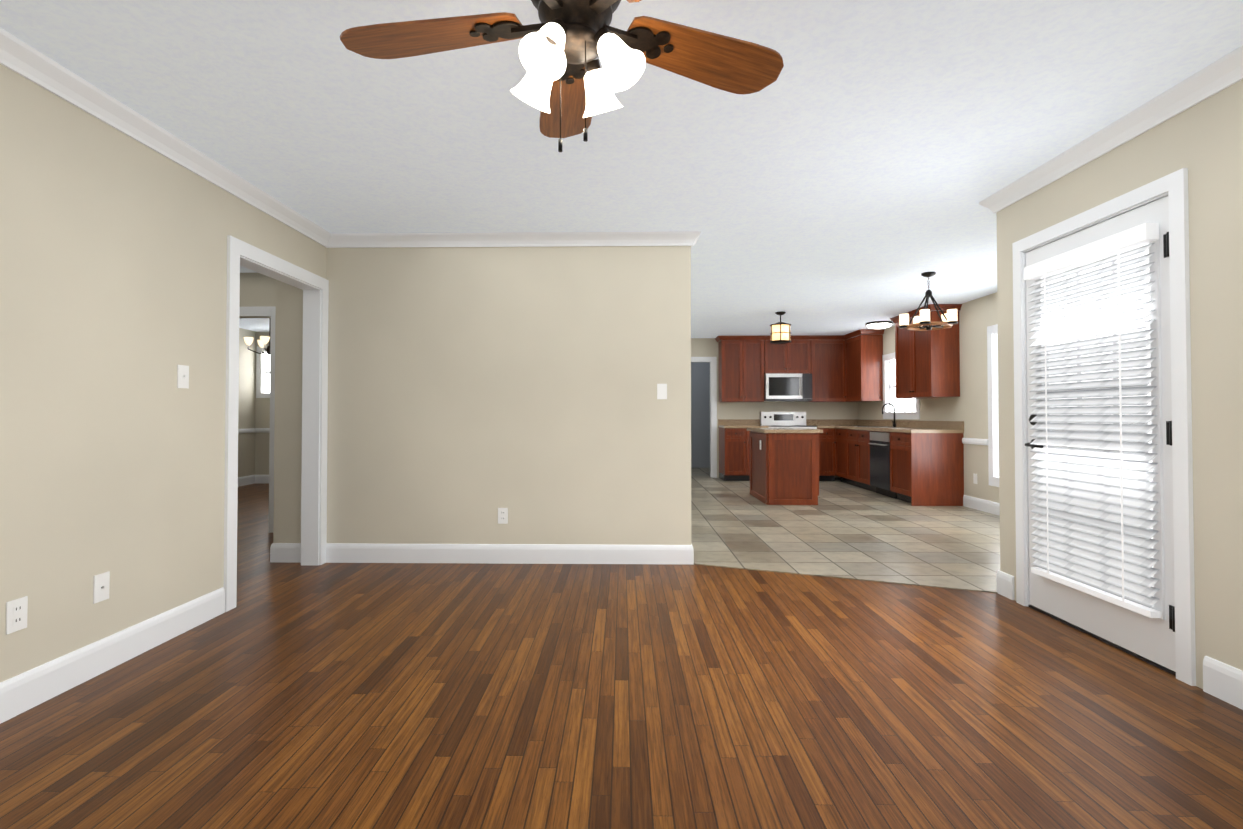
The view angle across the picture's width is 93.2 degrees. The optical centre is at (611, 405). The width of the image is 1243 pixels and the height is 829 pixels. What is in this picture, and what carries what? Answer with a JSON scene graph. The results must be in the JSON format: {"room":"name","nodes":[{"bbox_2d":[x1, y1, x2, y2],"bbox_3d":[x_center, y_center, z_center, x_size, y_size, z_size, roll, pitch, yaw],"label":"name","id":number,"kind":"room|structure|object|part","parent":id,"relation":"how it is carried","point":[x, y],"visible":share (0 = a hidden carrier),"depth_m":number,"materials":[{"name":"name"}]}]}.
{"room":"living room","nodes":[
{"label":"living room","id":0,"kind":"room"},
{"bbox_2d":[0,483,1242,828],"bbox_3d":[-0.847,1.214,5.393,10.320,0.060,14.120,0,-1,1],"label":"floor","id":1,"kind":"structure","parent":0,"point":[392,695],"depth_m":2.15,"materials":[{"name":"brown wood"}]},
{"bbox_2d":[691,468,999,592],"bbox_3d":[2.243,1.222,7.904,4.000,0.006,8.580,0,-1,1],"label":"tile floor","id":2,"kind":"structure","parent":1,"relation":"on","point":[843,530],"depth_m":5.28,"materials":[{"name":"beige tile"}]},
{"bbox_2d":[719,427,768,480],"bbox_3d":[2.219,0.817,9.939,0.716,0.878,0.618,0,-1,1],"label":"base cabinet","id":3,"kind":"object","parent":2,"relation":"on","point":[734,442],"depth_m":9.64,"materials":[{"name":"brown wood"}]},
{"bbox_2d":[718,423,761,426],"bbox_3d":[2.214,0.358,9.940,0.726,0.040,0.630,0,-1,1],"label":"countertop","id":4,"kind":"structure","parent":3,"relation":"on","point":[719,424],"depth_m":10.16,"materials":[{"name":"beige stone"}]},
{"bbox_2d":[747,428,822,504],"bbox_3d":[2.207,0.759,7.602,0.700,0.918,1.040,0,-1,1],"label":"kitchen island","id":5,"kind":"object","parent":2,"relation":"on","point":[784,466],"visible":0.98,"depth_m":7.12,"materials":[{"name":"brown wood"}]},
{"bbox_2d":[760,412,816,428],"bbox_3d":[2.971,0.681,9.887,0.780,1.147,0.695,0,-1,1],"label":"range","id":6,"kind":"object","parent":2,"relation":"on","point":[784,419],"visible":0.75,"depth_m":10.17,"materials":[{"name":"silver metal"}]},
{"bbox_2d":[817,427,833,480],"bbox_3d":[3.521,0.816,9.893,0.313,0.878,0.659,0,-1,1],"label":"base cabinet","id":7,"kind":"object","parent":2,"relation":"on","point":[826,439],"depth_m":9.61,"materials":[{"name":"brown wood"}]},
{"bbox_2d":[806,423,837,426],"bbox_3d":[3.821,0.357,9.909,0.913,0.040,0.630,0,-1,1],"label":"countertop","id":8,"kind":"structure","parent":7,"relation":"on","point":[810,424],"depth_m":10.20,"materials":[{"name":"beige stone"}]},
{"bbox_2d":[834,427,845,482],"bbox_3d":[3.938,0.807,9.336,0.659,0.878,0.556,0,-1,1],"label":"base cabinet","id":9,"kind":"object","parent":2,"relation":"on","point":[839,432],"depth_m":9.41,"materials":[{"name":"brown wood"}]},
{"bbox_2d":[846,427,885,491],"bbox_3d":[3.945,0.797,8.714,0.619,0.878,0.925,0,-1,1],"label":"base cabinet","id":10,"kind":"object","parent":2,"relation":"on","point":[857,440],"depth_m":8.69,"materials":[{"name":"brown wood"}]},
{"bbox_2d":[868,432,896,498],"bbox_3d":[3.900,0.792,7.944,0.647,0.860,0.610,0,-1,1],"label":"dishwasher","id":11,"kind":"object","parent":2,"relation":"on","point":[879,443],"visible":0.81,"depth_m":7.91,"materials":[{"name":"black metal"}]},
{"bbox_2d":[886,431,963,505],"bbox_3d":[3.919,0.775,7.343,0.619,0.878,0.581,0,-1,1],"label":"base cabinet","id":12,"kind":"object","parent":2,"relation":"on","point":[926,463],"depth_m":7.06,"materials":[{"name":"brown wood"}]},
{"bbox_2d":[862,427,963,434],"bbox_3d":[3.932,0.332,8.318,0.630,0.040,2.547,0,-1,1],"label":"countertop","id":13,"kind":"structure","parent":12,"relation":"on","point":[913,430],"depth_m":7.16,"materials":[{"name":"beige stone"}]},
{"bbox_2d":[882,403,895,426],"bbox_3d":[4.095,0.140,8.708,0.204,0.354,0.112,0,-1,1],"label":"kitchen faucet","id":14,"kind":"object","parent":13,"relation":"on","point":[894,424],"visible":0.96,"depth_m":8.67,"materials":[{"name":"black metal"}]},
{"bbox_2d":[0,64,1242,688],"bbox_3d":[-0.808,-0.036,5.362,10.240,2.440,14.020,0,-1,1],"label":"wall","id":15,"kind":"structure","parent":0,"point":[470,390],"depth_m":3.22,"materials":[{"name":"paint"}]},
{"bbox_2d":[6,596,27,634],"bbox_3d":[-2.181,0.769,2.155,0.008,0.116,0.072,0,-1,1],"label":"outlet","id":16,"kind":"object","parent":15,"relation":"attached to","point":[16,614],"visible":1,"depth_m":2.15,"materials":[{"name":"white plastic"}]},
{"bbox_2d":[93,571,109,603],"bbox_3d":[-2.172,0.775,2.505,0.012,0.116,0.072,0,-1,1],"label":"outlet","id":17,"kind":"object","parent":15,"relation":"attached to","point":[101,583],"visible":1,"depth_m":2.50,"materials":[{"name":"white plastic"}]},
{"bbox_2d":[0,587,224,723],"bbox_3d":[-2.202,1.041,0.874,0.015,0.140,4.785,0,-1,1],"label":"baseboard","id":18,"kind":"structure","parent":15,"relation":"attached to","point":[68,671],"depth_m":2.49,"materials":[{"name":"white wood"}]},
{"bbox_2d":[0,28,331,247],"bbox_3d":[-2.165,-1.276,1.468,0.068,0.088,5.900,0,-1,1],"label":"crown molding","id":19,"kind":"structure","parent":15,"relation":"attached to","point":[72,88],"depth_m":2.65,"materials":[{"name":"white wood"}]},
{"bbox_2d":[177,365,188,388],"bbox_3d":[-2.160,-0.145,2.970,0.018,0.116,0.072,0,-1,1],"label":"light switch","id":20,"kind":"object","parent":15,"relation":"attached to","point":[182,376],"visible":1,"depth_m":2.96,"materials":[{"name":"white plastic"}]},
{"bbox_2d":[238,428,255,432],"bbox_3d":[-5.755,0.369,7.563,0.022,0.070,3.760,0,-1,1],"label":"trim","id":21,"kind":"structure","parent":15,"relation":"attached to","point":[248,430],"depth_m":9.23,"materials":[{"name":"white wood"}]},
{"bbox_2d":[238,475,255,486],"bbox_3d":[-5.759,1.149,7.550,0.015,0.140,3.760,0,-1,1],"label":"baseboard","id":22,"kind":"structure","parent":15,"relation":"attached to","point":[251,479],"depth_m":9.20,"materials":[{"name":"white wood"}]},
{"bbox_2d":[256,475,268,482],"bbox_3d":[-4.005,1.179,9.389,3.390,0.140,0.015,0,-1,1],"label":"baseboard","id":23,"kind":"structure","parent":15,"relation":"attached to","point":[259,478],"depth_m":9.41,"materials":[{"name":"white wood"}]},
{"bbox_2d":[256,346,269,397],"bbox_3d":[-5.304,-0.535,9.475,0.810,0.830,0.088,0,-1,1],"label":"dining room window","id":24,"kind":"structure","parent":15,"relation":"in","point":[266,393],"depth_m":9.44,"materials":[{"name":"white glass"}]},
{"bbox_2d":[256,428,269,432],"bbox_3d":[-4.005,0.399,9.398,3.390,0.070,0.022,0,-1,1],"label":"trim","id":25,"kind":"structure","parent":15,"relation":"attached to","point":[258,430],"depth_m":9.42,"materials":[{"name":"white wood"}]},
{"bbox_2d":[223,235,328,611],"bbox_3d":[-2.206,0.105,3.842,0.142,2.107,1.104,0,-1,1],"label":"door frame","id":26,"kind":"structure","parent":15,"relation":"attached to","point":[314,287],"depth_m":4.29,"materials":[{"name":"white wood"}]},
{"bbox_2d":[270,543,300,561],"bbox_3d":[-2.523,1.107,4.930,0.015,0.140,1.115,0,-1,1],"label":"baseboard","id":27,"kind":"structure","parent":15,"relation":"attached to","point":[279,552],"depth_m":4.37,"materials":[{"name":"white wood"}]},
{"bbox_2d":[498,508,507,523],"bbox_3d":[-0.807,0.817,4.354,0.072,0.116,0.008,0,-1,1],"label":"outlet","id":28,"kind":"object","parent":15,"relation":"attached to","point":[502,515],"visible":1,"depth_m":4.35,"materials":[{"name":"white plastic"}]},
{"bbox_2d":[326,543,693,564],"bbox_3d":[-0.761,1.097,4.345,2.726,0.140,0.015,0,-1,1],"label":"baseboard","id":29,"kind":"structure","parent":15,"relation":"attached to","point":[335,552],"depth_m":4.34,"materials":[{"name":"white wood"}]},
{"bbox_2d":[332,231,700,247],"bbox_3d":[-0.699,-1.229,4.360,2.707,0.088,0.078,0,-1,1],"label":"crown molding","id":30,"kind":"structure","parent":15,"relation":"attached to","point":[656,238],"depth_m":4.35,"materials":[{"name":"white wood"}]},
{"bbox_2d":[657,384,666,398],"bbox_3d":[0.373,-0.103,4.341,0.072,0.116,0.018,0,-1,1],"label":"light switch","id":31,"kind":"object","parent":15,"relation":"attached to","point":[661,391],"visible":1,"depth_m":4.34,"materials":[{"name":"white plastic"}]},
{"bbox_2d":[691,357,716,477],"bbox_3d":[1.368,0.206,10.268,0.930,2.115,0.018,0,-1,1],"label":"door frame","id":32,"kind":"structure","parent":15,"relation":"attached to","point":[713,360],"depth_m":10.26,"materials":[{"name":"white wood"}]},
{"bbox_2d":[719,336,770,401],"bbox_3d":[2.254,-0.618,10.101,0.779,1.115,0.339,0,-1,1],"label":"upper cabinet","id":33,"kind":"object","parent":15,"relation":"attached to","point":[744,361],"depth_m":9.94,"materials":[{"name":"brown wood"}]},
{"bbox_2d":[718,419,857,426],"bbox_3d":[3.071,0.293,10.230,2.427,0.100,0.020,0,-1,1],"label":"backsplash","id":34,"kind":"structure","parent":15,"relation":"attached to","point":[841,422],"depth_m":10.21,"materials":[{"name":"brown stone"}]},
{"bbox_2d":[771,336,806,373],"bbox_3d":[2.974,-0.855,10.091,0.780,0.641,0.339,0,-1,1],"label":"upper cabinet","id":35,"kind":"object","parent":15,"relation":"attached to","point":[786,358],"depth_m":9.93,"materials":[{"name":"brown wood"}]},
{"bbox_2d":[764,374,811,401],"bbox_3d":[2.973,-0.301,10.022,0.772,0.460,0.457,0,-1,1],"label":"microwave","id":36,"kind":"object","parent":35,"relation":"attached to","point":[787,387],"visible":0.98,"depth_m":9.83,"materials":[{"name":"silver metal"}]},
{"bbox_2d":[806,336,842,401],"bbox_3d":[3.633,-0.618,10.055,0.656,1.115,0.379,0,-1,1],"label":"upper cabinet","id":37,"kind":"object","parent":15,"relation":"attached to","point":[842,368],"depth_m":9.91,"materials":[{"name":"brown wood"}]},
{"bbox_2d":[843,329,882,401],"bbox_3d":[4.082,-0.626,9.577,0.379,1.115,0.677,0,-1,1],"label":"upper cabinet","id":38,"kind":"object","parent":15,"relation":"attached to","point":[862,354],"depth_m":9.24,"materials":[{"name":"brown wood"}]},
{"bbox_2d":[882,352,919,418],"bbox_3d":[4.282,-0.298,8.654,0.110,1.000,1.120,0,-1,1],"label":"sink window","id":39,"kind":"structure","parent":15,"relation":"in","point":[907,408],"depth_m":9.01,"materials":[{"name":"white glass"}]},
{"bbox_2d":[858,419,963,430],"bbox_3d":[4.243,0.267,8.619,0.020,0.100,3.157,0,-1,1],"label":"backsplash","id":40,"kind":"structure","parent":15,"relation":"attached to","point":[954,425],"depth_m":8.28,"materials":[{"name":"brown stone"}]},
{"bbox_2d":[895,304,961,398],"bbox_3d":[4.064,-0.658,7.614,0.339,1.115,0.950,0,-1,1],"label":"upper cabinet","id":41,"kind":"object","parent":15,"relation":"attached to","point":[927,362],"depth_m":7.23,"materials":[{"name":"brown wood"}]},
{"bbox_2d":[962,438,987,445],"bbox_3d":[4.211,0.417,6.828,0.022,0.070,0.520,0,-1,1],"label":"trim","id":42,"kind":"structure","parent":15,"relation":"attached to","point":[975,441],"depth_m":6.79,"materials":[{"name":"white wood"}]},
{"bbox_2d":[973,473,976,483],"bbox_3d":[4.217,0.850,6.816,0.008,0.115,0.070,0,-1,1],"label":"outlet","id":43,"kind":"object","parent":15,"relation":"attached to","point":[974,478],"visible":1,"depth_m":6.82,"materials":[{"name":"white plastic"}]},
{"bbox_2d":[963,495,999,515],"bbox_3d":[4.186,1.113,5.317,0.015,0.140,3.480,0,-1,1],"label":"baseboard","id":44,"kind":"structure","parent":15,"relation":"attached to","point":[987,506],"depth_m":6.67,"materials":[{"name":"white wood"}]},
{"bbox_2d":[987,324,998,486],"bbox_3d":[4.225,-0.011,5.724,0.110,1.770,1.670,0,-1,1],"label":"nook window","id":45,"kind":"structure","parent":15,"relation":"in","point":[993,405],"depth_m":6.48,"materials":[{"name":"white glass"}]},
{"bbox_2d":[996,571,1013,598],"bbox_3d":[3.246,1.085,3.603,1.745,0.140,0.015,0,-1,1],"label":"baseboard","id":46,"kind":"structure","parent":15,"relation":"attached to","point":[1004,581],"depth_m":3.54,"materials":[{"name":"white wood"}]},
{"bbox_2d":[1025,196,1175,671],"bbox_3d":[2.372,0.120,2.918,0.104,2.015,0.912,0,-1,1],"label":"entry door","id":47,"kind":"structure","parent":15,"relation":"in","point":[1152,639],"depth_m":2.67,"materials":[{"name":"white"}]},
{"bbox_2d":[1024,223,1160,617],"bbox_3d":[2.340,0.069,2.906,0.055,1.700,0.770,0,-1,1],"label":"window blind","id":48,"kind":"object","parent":47,"relation":"attached to","point":[1094,532],"visible":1,"depth_m":2.83,"materials":[{"name":"white plastic"}]},
{"bbox_2d":[1012,168,1195,685],"bbox_3d":[2.428,0.089,2.924,0.141,2.111,1.060,0,-1,1],"label":"door frame","id":49,"kind":"structure","parent":15,"relation":"attached to","point":[1173,186],"depth_m":2.45,"materials":[{"name":"white wood"}]},
{"bbox_2d":[979,45,1242,212],"bbox_3d":[2.306,-1.282,1.075,0.068,0.088,5.288,0,-1,1],"label":"crown molding","id":50,"kind":"structure","parent":15,"relation":"attached to","point":[1226,71],"depth_m":2.64,"materials":[{"name":"white wood"}]},
{"bbox_2d":[1203,656,1242,709],"bbox_3d":[2.318,1.033,0.364,0.015,0.140,3.943,0,-1,1],"label":"baseboard","id":51,"kind":"structure","parent":15,"relation":"attached to","point":[1223,681],"depth_m":2.26,"materials":[{"name":"white wood"}]},
{"bbox_2d":[0,0,1242,337],"bbox_3d":[-0.847,-1.285,5.434,10.320,0.060,14.120,0,-1,1],"label":"ceiling","id":52,"kind":"structure","parent":0,"point":[852,166],"depth_m":2.69,"materials":[{"name":"white paint"}]},
{"bbox_2d":[244,318,270,354],"bbox_3d":[-4.489,-0.942,7.759,0.544,0.549,0.561,0,-1,1],"label":"dining chandelier","id":53,"kind":"object","parent":52,"relation":"hanging from","point":[263,342],"visible":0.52,"depth_m":7.62,"materials":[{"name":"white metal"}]},
{"bbox_2d":[340,0,783,151],"bbox_3d":[-0.083,-0.985,1.580,1.330,0.664,1.330,0,-1,-16],"label":"ceiling fan","id":54,"kind":"object","parent":52,"relation":"hanging from","point":[573,32],"depth_m":1.62,"materials":[{"name":"brown wood"}]},
{"bbox_3d":[-0.468,-1.017,1.631,0.597,0.028,0.188,0,9,11],"label":"living room fan blade","id":55,"kind":"part","parent":54,"relation":"part of","materials":[{"name":"brown wood"}]},
{"bbox_3d":[-0.280,-1.024,1.227,0.188,0.028,0.597,11,4,29],"label":"living room fan blade","id":56,"kind":"part","parent":54,"relation":"part of","materials":[{"name":"brown wood"}]},
{"bbox_3d":[-0.142,-1.012,1.934,0.188,0.028,0.597,-10,0,-7],"label":"living room fan blade","id":57,"kind":"part","parent":54,"relation":"part of","materials":[{"name":"brown wood"}]},
{"bbox_3d":[0.161,-1.023,1.281,0.188,0.028,0.597,14,-10,-42],"label":"living room fan blade","id":58,"kind":"part","parent":54,"relation":"part of","materials":[{"name":"brown wood"}]},
{"bbox_3d":[0.247,-1.016,1.717,0.597,0.028,0.188,0,-11,-25],"label":"living room fan blade","id":59,"kind":"part","parent":54,"relation":"part of","materials":[{"name":"brown wood"}]},
{"bbox_2d":[770,311,790,343],"bbox_3d":[2.207,-1.013,7.681,0.270,0.409,0.270,0,-1,1],"label":"lantern pendant light","id":60,"kind":"object","parent":52,"relation":"hanging from","point":[780,333],"visible":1,"depth_m":7.58,"materials":[{"name":"beige glass"}]},
{"bbox_2d":[865,321,892,328],"bbox_3d":[3.895,-1.163,8.560,0.370,0.081,0.370,0,-1,1],"label":"kitchen light","id":61,"kind":"object","parent":52,"relation":"attached to","point":[879,324],"visible":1,"depth_m":8.45,"materials":[{"name":"white glass"}]},
{"bbox_2d":[899,272,957,330],"bbox_3d":[2.997,-0.983,5.574,0.489,0.539,0.470,0,-1,1],"label":"chandelier","id":62,"kind":"object","parent":52,"relation":"hanging from","point":[922,322],"visible":1,"depth_m":5.53,"materials":[{"name":"black metal"}]}
]}

